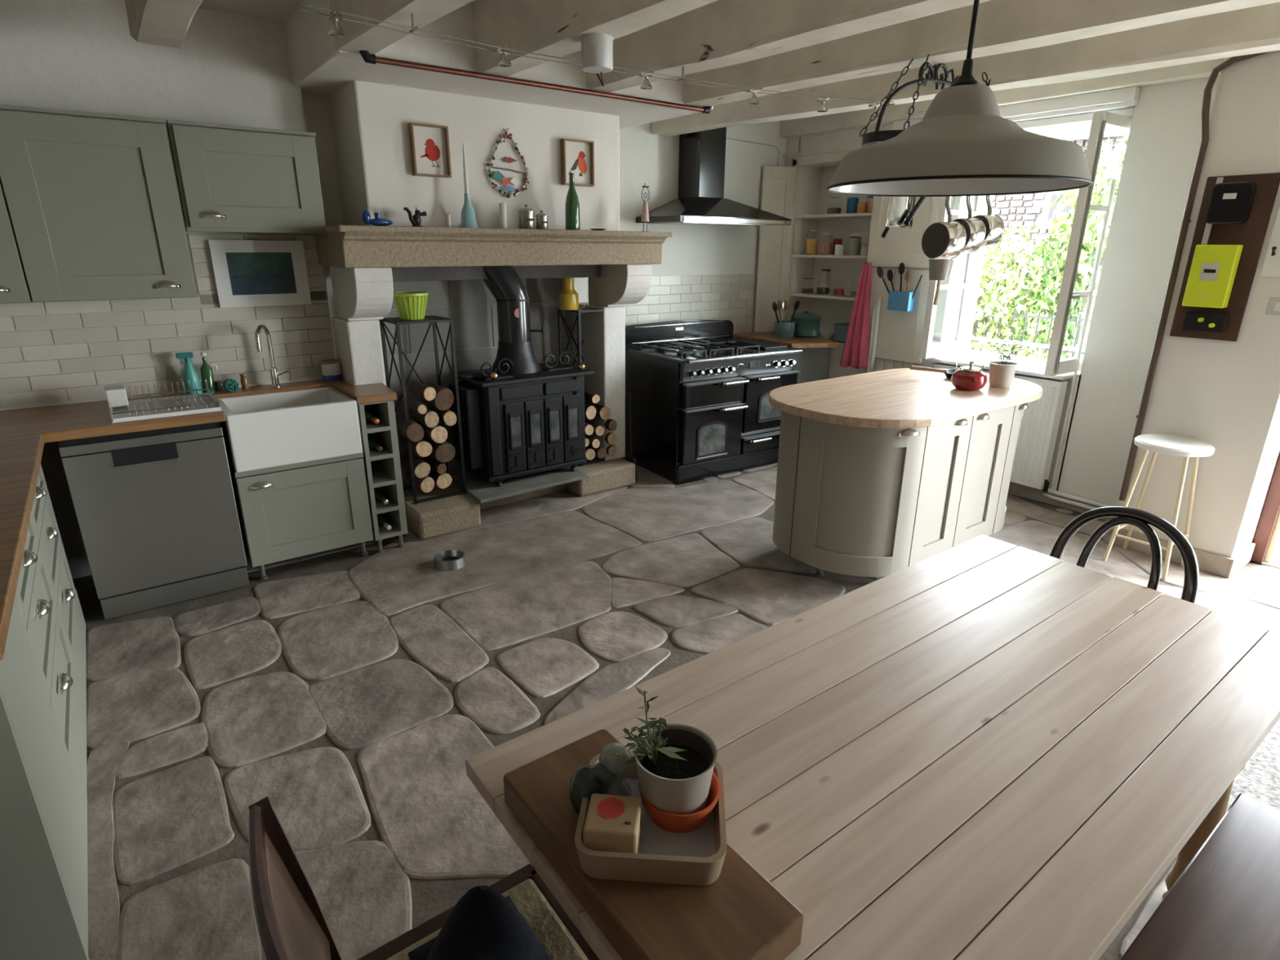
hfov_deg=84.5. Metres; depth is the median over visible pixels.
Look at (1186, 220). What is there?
conduit
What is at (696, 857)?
tray
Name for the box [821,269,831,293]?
storage jar
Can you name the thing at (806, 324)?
casserole
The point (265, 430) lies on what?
sink
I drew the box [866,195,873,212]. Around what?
storage jar
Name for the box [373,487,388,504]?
wine bottle
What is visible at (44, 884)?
base cabinet
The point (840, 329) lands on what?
pot
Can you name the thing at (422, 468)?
log
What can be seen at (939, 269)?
utensil
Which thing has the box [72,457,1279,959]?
floor
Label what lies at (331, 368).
jar
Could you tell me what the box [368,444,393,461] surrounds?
shelf
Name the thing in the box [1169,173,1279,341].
board
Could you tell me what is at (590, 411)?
log
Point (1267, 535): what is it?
door
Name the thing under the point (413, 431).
log
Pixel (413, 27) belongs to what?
track
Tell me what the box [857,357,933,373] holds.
beadboard panel
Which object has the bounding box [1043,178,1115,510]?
pipes
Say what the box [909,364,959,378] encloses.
frying pan
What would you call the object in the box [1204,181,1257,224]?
meter
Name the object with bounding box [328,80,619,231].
wall
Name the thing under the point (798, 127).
ceiling beam
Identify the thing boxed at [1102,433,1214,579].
stool
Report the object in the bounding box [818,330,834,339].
bowl
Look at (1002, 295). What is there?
shrub
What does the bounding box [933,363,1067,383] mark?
grille
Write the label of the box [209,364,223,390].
soap bottle
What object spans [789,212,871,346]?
pantry shelves
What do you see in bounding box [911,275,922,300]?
utensil
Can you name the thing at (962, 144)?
pendant lamp
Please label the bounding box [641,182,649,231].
figurine
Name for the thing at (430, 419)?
log
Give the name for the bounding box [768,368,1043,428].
island countertop
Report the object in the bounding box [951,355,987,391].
kettle
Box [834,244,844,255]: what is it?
mug
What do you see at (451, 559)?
bowl
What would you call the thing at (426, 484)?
log
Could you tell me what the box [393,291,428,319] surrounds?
flower pot
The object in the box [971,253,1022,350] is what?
shrub
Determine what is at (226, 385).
scrubber
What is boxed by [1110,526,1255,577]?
baseboard
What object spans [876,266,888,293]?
utensil
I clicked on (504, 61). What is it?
spotlight
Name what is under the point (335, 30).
spotlight
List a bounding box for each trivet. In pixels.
[480,357,513,380]
[542,350,573,370]
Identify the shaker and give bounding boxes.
[568,762,616,814]
[599,742,631,796]
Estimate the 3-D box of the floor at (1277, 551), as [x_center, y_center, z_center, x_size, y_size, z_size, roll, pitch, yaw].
[11.393,-5.260,21.723,35.050,0.240,38.000,-13,23,-35]
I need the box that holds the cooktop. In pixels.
[625,337,801,364]
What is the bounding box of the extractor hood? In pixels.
[635,126,791,226]
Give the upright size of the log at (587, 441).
0.062 m
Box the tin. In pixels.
[880,196,925,237]
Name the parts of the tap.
spout, lever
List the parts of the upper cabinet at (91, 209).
handle, door, cornice, panel, handle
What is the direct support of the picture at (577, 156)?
attached to the wall at (370, 121)
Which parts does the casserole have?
lid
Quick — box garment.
[408,884,550,959]
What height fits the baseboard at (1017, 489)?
0.090 m
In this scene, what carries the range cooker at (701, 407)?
on the floor at (352, 692)
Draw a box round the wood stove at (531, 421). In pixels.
[448,266,594,486]
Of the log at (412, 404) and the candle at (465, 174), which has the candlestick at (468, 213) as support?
the candle at (465, 174)
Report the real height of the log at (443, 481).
0.096 m
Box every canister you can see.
[518,204,534,229]
[535,210,548,229]
[847,236,861,255]
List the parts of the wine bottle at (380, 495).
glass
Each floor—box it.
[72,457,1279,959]
[974,342,1279,558]
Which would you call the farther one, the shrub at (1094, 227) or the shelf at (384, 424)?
the shrub at (1094, 227)
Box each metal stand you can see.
[379,315,466,504]
[557,306,604,466]
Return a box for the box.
[582,793,641,853]
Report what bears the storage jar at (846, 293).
on the pantry shelves at (829, 295)
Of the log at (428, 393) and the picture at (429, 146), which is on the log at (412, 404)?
the log at (428, 393)
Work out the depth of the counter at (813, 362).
5.76 m
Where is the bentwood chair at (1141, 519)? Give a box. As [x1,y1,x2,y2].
[1049,506,1199,603]
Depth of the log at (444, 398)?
4.10 m
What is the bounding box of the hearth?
[402,457,635,539]
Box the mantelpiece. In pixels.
[314,225,672,461]
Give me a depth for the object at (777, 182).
5.98 m
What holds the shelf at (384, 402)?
attached to the wine rack at (383, 471)
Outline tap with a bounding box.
[254,324,288,387]
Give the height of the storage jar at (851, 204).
0.121 m
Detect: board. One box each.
[502,728,804,959]
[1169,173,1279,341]
[1260,205,1279,276]
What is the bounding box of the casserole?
[789,311,822,337]
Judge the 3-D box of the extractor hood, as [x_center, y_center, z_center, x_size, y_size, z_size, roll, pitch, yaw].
[0.573,-2.347,5.176,1.115,0.889,0.511,-13,23,-35]
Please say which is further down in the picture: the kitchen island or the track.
the kitchen island
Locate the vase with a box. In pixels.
[559,277,578,310]
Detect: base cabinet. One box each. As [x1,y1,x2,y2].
[0,463,88,959]
[227,452,373,580]
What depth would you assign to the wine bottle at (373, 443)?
3.78 m
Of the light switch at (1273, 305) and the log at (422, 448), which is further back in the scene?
the log at (422, 448)
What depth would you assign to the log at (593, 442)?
4.88 m
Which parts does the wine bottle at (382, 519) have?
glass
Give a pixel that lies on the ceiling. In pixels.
(848, 49)
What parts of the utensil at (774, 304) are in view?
handle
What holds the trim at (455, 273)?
attached to the wall at (370, 121)
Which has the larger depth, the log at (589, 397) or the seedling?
the log at (589, 397)
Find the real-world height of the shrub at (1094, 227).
2.777 m
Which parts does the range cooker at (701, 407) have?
backguard trim, burner, knob, knob, knob, door, window sill, burner, grill drawer, trim, trim, knob, knob, knob, handle, handle, burner, trim, griddle plate, storage drawer, trim, handle, door, window sill, handle, trim, knob, knob, knob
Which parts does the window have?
sill, lintel trim, guard rail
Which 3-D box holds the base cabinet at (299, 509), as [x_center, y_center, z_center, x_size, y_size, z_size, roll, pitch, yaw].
[-1.849,0.117,3.805,0.590,0.592,0.632,-13,23,-35]
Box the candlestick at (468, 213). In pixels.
[459,142,478,227]
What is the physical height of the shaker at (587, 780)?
0.076 m
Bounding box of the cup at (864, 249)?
[861,246,868,255]
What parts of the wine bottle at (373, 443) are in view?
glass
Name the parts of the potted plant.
stem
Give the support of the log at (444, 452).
on the log at (440, 468)
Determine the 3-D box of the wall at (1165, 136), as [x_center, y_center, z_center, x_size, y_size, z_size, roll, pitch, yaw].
[2.233,-1.389,5.229,0.350,2.800,3.230,-13,23,-35]
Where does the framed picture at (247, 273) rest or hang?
attached to the wall at (82, 55)
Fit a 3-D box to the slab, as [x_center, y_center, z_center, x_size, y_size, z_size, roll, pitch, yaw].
[-0.780,-0.006,4.590,0.785,0.022,0.500,-13,23,-35]
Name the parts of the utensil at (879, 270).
handle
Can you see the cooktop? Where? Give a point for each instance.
(766, 350)
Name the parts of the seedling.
stem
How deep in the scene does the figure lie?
3.66 m
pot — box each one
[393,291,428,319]
[633,723,717,817]
[638,771,719,833]
[834,323,848,342]
[988,360,1018,388]
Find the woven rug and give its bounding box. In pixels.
[1225,718,1279,813]
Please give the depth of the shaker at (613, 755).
1.04 m
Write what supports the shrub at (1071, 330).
on the floor at (1277, 551)
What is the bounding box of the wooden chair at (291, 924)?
[248,796,599,959]
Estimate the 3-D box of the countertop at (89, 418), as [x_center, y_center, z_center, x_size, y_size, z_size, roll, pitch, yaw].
[-2.278,-0.330,3.325,2.115,0.052,0.632,-13,23,-35]
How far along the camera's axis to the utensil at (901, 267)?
5.14 m
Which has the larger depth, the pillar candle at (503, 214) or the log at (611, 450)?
the log at (611, 450)
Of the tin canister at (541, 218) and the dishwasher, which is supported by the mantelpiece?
the tin canister at (541, 218)
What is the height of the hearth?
0.158 m
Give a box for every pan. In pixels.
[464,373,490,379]
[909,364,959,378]
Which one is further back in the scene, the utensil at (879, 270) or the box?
the utensil at (879, 270)
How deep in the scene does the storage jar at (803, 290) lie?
6.07 m
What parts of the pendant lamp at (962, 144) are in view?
lamp shade, cord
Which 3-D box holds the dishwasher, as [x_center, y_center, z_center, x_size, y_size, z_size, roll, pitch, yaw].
[-2.338,0.113,3.422,0.591,0.835,0.625,-13,23,-35]
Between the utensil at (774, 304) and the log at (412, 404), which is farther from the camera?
the utensil at (774, 304)
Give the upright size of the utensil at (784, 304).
0.274 m
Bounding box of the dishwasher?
[57,422,249,619]
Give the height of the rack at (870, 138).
0.351 m
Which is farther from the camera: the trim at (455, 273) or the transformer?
the trim at (455, 273)
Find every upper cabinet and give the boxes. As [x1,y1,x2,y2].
[0,104,198,303]
[166,119,326,233]
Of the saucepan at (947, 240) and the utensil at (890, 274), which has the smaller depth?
the saucepan at (947, 240)
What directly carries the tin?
hanging from the rack at (870, 138)
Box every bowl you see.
[433,549,466,571]
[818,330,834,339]
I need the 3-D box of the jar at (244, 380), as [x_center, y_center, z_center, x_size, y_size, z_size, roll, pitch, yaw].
[-2.084,-0.518,3.716,0.036,0.080,0.036,-13,23,-35]
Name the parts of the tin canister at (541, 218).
lid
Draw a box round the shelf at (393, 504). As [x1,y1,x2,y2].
[375,494,399,514]
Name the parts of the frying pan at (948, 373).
handle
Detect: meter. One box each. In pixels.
[1182,244,1243,307]
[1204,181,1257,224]
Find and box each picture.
[208,240,311,307]
[408,122,451,177]
[560,137,594,186]
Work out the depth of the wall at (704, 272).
5.54 m
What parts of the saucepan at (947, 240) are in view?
handle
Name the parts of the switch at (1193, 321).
knob, knob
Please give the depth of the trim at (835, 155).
5.75 m
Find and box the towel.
[840,262,871,368]
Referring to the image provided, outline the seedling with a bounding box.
[619,686,688,766]
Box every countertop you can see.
[0,377,396,443]
[0,433,44,660]
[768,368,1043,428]
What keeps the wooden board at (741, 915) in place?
on the table
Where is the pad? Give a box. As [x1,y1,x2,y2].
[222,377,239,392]
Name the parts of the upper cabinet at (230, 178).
handle, cornice, panel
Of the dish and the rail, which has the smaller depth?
the rail
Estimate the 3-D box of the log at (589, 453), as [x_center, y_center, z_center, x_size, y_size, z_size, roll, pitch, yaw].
[-0.415,-0.207,4.966,0.084,0.086,0.243,-13,23,-35]
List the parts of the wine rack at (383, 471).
leg, leg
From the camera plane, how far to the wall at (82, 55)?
3.39 m
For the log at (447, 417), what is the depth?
4.13 m
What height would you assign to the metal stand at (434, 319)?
1.055 m
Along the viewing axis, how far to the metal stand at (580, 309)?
4.74 m
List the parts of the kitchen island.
door, leg, door, panel, handle, panel, door, handle, panel, door, handle, door, handle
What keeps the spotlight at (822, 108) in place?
attached to the track
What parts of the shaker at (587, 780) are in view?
spout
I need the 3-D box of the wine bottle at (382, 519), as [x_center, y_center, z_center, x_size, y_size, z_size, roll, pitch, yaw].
[-1.456,0.225,3.964,0.064,0.064,0.281,-13,23,-35]
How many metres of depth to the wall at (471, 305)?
4.54 m
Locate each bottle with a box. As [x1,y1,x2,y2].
[175,351,202,395]
[200,351,216,392]
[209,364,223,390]
[364,407,379,423]
[367,433,382,451]
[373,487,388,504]
[377,513,391,529]
[459,193,478,227]
[564,169,580,230]
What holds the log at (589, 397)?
on the log at (590, 411)
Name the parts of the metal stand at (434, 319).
leg, leg, leg, leg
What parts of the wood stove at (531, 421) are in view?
leg, door panel, moulding, glass, moulding, plate, door panel, moulding, glass, moulding, damper handle, frieze panel, door panel, moulding, glass, moulding, door panel, moulding, moulding, glass, leg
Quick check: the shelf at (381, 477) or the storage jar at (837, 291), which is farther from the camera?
the storage jar at (837, 291)
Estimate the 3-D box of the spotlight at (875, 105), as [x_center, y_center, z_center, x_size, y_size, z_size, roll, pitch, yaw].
[1.245,-1.956,3.723,0.054,0.063,0.090,-13,23,-35]
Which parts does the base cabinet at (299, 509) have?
handle, leg, rail, panel, leg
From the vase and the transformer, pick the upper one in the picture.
the transformer
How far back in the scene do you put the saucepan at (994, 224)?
3.48 m
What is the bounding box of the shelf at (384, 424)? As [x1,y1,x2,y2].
[365,418,390,433]
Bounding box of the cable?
[725,137,779,166]
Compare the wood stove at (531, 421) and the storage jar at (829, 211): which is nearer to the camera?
the wood stove at (531, 421)
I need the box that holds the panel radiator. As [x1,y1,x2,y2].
[933,363,1067,492]
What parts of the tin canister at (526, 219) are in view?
lid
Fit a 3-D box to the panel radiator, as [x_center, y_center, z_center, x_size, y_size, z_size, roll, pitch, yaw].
[2.420,-0.383,4.858,0.145,0.728,0.894,-13,23,-35]
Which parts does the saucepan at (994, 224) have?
handle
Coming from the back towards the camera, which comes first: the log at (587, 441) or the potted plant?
the log at (587, 441)
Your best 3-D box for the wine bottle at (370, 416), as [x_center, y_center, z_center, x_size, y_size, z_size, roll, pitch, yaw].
[-1.453,-0.341,3.776,0.064,0.064,0.281,-13,23,-35]
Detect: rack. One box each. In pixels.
[104,379,222,423]
[356,400,408,552]
[859,53,991,147]
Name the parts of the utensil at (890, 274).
handle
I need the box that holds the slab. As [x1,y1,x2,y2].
[452,466,588,503]
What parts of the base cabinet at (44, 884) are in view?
panel, drawer, handle, filler panel, panel, drawer, panel, handle, drawer, panel, handle, panel, drawer, handle, panel, drawer, panel, drawer, handle, handle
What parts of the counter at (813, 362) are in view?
panel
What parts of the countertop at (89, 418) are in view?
upstand trim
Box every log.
[395,414,424,442]
[400,435,432,457]
[400,452,431,478]
[401,396,426,414]
[404,470,435,493]
[408,380,436,401]
[408,408,439,428]
[415,421,448,443]
[418,382,454,411]
[421,455,446,474]
[422,436,455,462]
[426,405,457,426]
[428,468,452,488]
[584,391,599,403]
[584,400,610,419]
[584,403,596,419]
[584,420,604,435]
[585,422,593,435]
[585,435,599,448]
[585,437,589,447]
[585,446,595,460]
[586,445,606,457]
[604,418,617,431]
[604,432,616,444]
[606,444,617,455]
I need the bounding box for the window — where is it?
[892,85,1140,380]
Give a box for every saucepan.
[921,196,966,259]
[952,195,986,253]
[973,195,1004,247]
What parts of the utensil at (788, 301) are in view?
handle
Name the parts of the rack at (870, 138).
chain, chain, chain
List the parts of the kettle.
wire handle, lid, spout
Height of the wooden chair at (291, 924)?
0.850 m
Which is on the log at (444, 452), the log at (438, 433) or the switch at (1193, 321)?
the log at (438, 433)
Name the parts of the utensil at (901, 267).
handle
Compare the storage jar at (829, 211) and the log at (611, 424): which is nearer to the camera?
the log at (611, 424)
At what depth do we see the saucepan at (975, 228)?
3.41 m
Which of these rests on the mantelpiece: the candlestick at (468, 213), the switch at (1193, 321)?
the candlestick at (468, 213)
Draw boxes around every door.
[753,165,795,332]
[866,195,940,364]
[1250,453,1279,568]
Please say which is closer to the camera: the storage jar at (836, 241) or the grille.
the grille
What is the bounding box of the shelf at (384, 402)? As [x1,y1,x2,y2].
[364,401,387,404]
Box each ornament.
[362,210,392,226]
[486,128,528,198]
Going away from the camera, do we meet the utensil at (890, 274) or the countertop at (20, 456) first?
the countertop at (20, 456)
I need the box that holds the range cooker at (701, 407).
[625,319,802,483]
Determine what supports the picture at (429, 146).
attached to the wall at (370, 121)
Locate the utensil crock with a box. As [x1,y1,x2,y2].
[773,320,795,337]
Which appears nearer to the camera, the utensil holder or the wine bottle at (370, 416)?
the wine bottle at (370, 416)
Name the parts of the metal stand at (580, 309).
leg, leg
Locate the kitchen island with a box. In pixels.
[768,368,1043,577]
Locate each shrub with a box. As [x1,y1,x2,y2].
[969,222,1071,356]
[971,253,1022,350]
[1007,218,1094,358]
[1046,133,1128,356]
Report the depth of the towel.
5.54 m
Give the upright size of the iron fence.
1.060 m
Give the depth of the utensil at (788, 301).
5.83 m
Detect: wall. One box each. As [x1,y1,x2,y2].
[0,0,336,578]
[301,92,786,457]
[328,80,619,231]
[376,277,573,483]
[785,75,1220,520]
[1115,50,1279,574]
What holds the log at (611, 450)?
on the hearth
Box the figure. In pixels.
[403,206,426,226]
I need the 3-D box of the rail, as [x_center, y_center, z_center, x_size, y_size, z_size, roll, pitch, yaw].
[-0.389,-1.986,3.531,2.009,0.087,0.069,-13,23,-35]
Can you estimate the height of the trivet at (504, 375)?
0.113 m
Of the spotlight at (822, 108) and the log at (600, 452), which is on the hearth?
the log at (600, 452)
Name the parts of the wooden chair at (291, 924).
rail, post, backrest, seat rail, seat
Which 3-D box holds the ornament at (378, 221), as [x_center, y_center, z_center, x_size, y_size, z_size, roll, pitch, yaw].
[-1.324,-1.320,3.557,0.145,0.074,0.055,-13,23,-35]
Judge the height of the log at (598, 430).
0.075 m
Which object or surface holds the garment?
on the wooden chair at (291, 924)
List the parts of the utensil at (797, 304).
handle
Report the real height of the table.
0.760 m
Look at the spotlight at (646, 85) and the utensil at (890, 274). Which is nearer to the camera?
the spotlight at (646, 85)
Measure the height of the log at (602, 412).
0.096 m
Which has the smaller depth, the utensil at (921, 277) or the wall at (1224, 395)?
the wall at (1224, 395)
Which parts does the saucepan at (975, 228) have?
handle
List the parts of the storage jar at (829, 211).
lid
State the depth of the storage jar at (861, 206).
5.50 m
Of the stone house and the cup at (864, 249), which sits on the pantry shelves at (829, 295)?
the cup at (864, 249)
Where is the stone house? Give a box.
[975,128,1129,353]
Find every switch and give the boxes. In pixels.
[1182,311,1228,333]
[1265,297,1279,315]
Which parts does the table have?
leg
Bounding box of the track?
[300,4,894,106]
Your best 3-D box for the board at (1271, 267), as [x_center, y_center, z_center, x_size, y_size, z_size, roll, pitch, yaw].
[2.982,-1.154,3.192,0.058,0.450,0.180,-13,23,-35]
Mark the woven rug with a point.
(1260, 780)
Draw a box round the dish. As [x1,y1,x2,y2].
[590,228,606,230]
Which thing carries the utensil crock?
on the counter at (813, 362)
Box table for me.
[465,534,1279,959]
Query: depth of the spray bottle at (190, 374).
3.54 m
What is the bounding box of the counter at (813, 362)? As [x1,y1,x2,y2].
[733,331,837,383]
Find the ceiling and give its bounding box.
[124,0,1279,136]
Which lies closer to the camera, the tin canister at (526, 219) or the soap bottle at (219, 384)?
the soap bottle at (219, 384)
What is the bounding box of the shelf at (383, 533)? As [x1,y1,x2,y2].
[377,519,401,539]
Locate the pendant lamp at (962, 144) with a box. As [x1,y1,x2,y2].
[826,0,1093,196]
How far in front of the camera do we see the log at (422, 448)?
4.09 m
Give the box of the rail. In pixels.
[359,49,711,113]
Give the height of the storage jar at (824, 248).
0.172 m
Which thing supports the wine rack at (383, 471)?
on the floor at (352, 692)
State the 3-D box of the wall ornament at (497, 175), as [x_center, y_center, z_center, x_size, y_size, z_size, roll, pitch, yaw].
[-0.751,-1.799,4.010,0.262,0.365,0.022,-13,23,-35]
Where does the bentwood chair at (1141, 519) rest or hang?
on the floor at (352, 692)
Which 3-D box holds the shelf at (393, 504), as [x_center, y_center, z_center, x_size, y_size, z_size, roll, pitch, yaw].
[-1.454,0.125,3.931,0.120,0.022,0.291,-13,23,-35]
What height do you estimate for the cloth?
0.620 m
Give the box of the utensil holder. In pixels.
[887,290,915,311]
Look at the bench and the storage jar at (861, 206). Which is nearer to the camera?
the bench
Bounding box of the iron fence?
[971,307,1090,359]
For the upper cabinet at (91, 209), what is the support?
attached to the wall at (82, 55)
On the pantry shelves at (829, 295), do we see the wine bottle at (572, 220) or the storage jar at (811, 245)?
the storage jar at (811, 245)
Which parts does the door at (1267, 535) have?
frame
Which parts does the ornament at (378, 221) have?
knob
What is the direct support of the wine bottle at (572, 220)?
on the mantelpiece
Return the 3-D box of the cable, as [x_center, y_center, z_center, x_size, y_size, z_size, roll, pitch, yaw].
[0.828,-2.313,5.723,0.804,0.824,0.013,-13,23,-35]
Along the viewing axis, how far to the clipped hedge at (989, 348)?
6.48 m
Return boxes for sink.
[216,386,362,472]
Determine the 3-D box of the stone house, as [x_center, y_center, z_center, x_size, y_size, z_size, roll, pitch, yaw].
[6.820,-5.344,14.128,3.600,4.660,20.400,-13,23,-35]
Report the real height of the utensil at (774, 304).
0.272 m
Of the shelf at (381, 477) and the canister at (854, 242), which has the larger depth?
the canister at (854, 242)
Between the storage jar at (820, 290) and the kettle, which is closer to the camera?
the kettle
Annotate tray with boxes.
[109,392,222,423]
[574,752,726,885]
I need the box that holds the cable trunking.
[1201,177,1224,244]
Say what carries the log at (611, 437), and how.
on the log at (611, 450)
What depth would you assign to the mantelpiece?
3.93 m
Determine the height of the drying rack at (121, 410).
0.099 m
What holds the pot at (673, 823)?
on the tray at (696, 857)
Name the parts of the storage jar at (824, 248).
lid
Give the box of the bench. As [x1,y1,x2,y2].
[1120,793,1279,959]
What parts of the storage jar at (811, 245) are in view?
lid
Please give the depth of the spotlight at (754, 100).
3.40 m
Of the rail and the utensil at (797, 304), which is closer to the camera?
the rail
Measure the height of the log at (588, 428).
0.078 m
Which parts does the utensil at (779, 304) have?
handle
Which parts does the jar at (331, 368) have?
lid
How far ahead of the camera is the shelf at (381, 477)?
3.83 m
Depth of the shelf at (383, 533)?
3.90 m
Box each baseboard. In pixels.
[1008,481,1115,519]
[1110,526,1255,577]
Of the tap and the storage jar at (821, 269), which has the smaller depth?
the tap
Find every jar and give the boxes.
[240,373,248,389]
[320,359,342,382]
[801,277,813,293]
[805,229,818,253]
[817,287,828,293]
[819,232,831,253]
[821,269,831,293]
[826,195,841,213]
[832,238,842,254]
[832,288,844,295]
[843,281,855,295]
[845,197,858,213]
[856,195,868,213]
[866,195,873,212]
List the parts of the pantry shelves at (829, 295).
shelf, shelf, shelf, shelf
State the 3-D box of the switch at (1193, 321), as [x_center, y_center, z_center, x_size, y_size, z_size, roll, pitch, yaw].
[2.814,-0.786,3.516,0.049,0.090,0.165,-13,23,-35]
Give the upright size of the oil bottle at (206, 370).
0.209 m
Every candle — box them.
[446,213,451,227]
[462,142,469,193]
[499,200,506,228]
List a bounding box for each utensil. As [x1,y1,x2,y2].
[772,302,778,323]
[777,300,782,322]
[782,301,786,322]
[785,300,790,322]
[790,300,799,322]
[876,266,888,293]
[887,269,894,291]
[898,262,904,291]
[905,270,911,292]
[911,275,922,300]
[928,196,955,305]
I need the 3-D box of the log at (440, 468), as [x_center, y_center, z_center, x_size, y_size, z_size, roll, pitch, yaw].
[-1.258,-0.100,4.301,0.062,0.067,0.263,-13,23,-35]
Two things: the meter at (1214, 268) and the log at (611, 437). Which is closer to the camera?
the meter at (1214, 268)
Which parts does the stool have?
leg, leg, seat, leg, leg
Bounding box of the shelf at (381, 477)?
[371,466,395,488]
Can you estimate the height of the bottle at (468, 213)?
0.176 m
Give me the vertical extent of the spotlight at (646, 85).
0.063 m
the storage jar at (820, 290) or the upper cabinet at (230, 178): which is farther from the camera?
the storage jar at (820, 290)
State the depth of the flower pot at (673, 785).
1.01 m
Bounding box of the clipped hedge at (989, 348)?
[969,335,1081,359]
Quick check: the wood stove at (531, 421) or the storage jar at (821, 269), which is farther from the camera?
the storage jar at (821, 269)
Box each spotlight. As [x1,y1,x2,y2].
[327,8,345,36]
[497,44,511,66]
[639,70,653,89]
[747,87,762,104]
[815,96,831,111]
[868,101,884,116]
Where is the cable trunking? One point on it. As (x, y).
(1208, 227)
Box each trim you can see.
[389,264,600,282]
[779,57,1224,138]
[782,145,873,320]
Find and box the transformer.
[580,32,613,86]
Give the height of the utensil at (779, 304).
0.275 m
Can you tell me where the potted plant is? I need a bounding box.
[987,337,1026,388]
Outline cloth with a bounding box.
[866,295,881,373]
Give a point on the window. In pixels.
(1095, 122)
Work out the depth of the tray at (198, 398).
3.25 m
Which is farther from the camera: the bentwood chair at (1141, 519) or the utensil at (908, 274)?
the utensil at (908, 274)
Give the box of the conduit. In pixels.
[1119,51,1271,501]

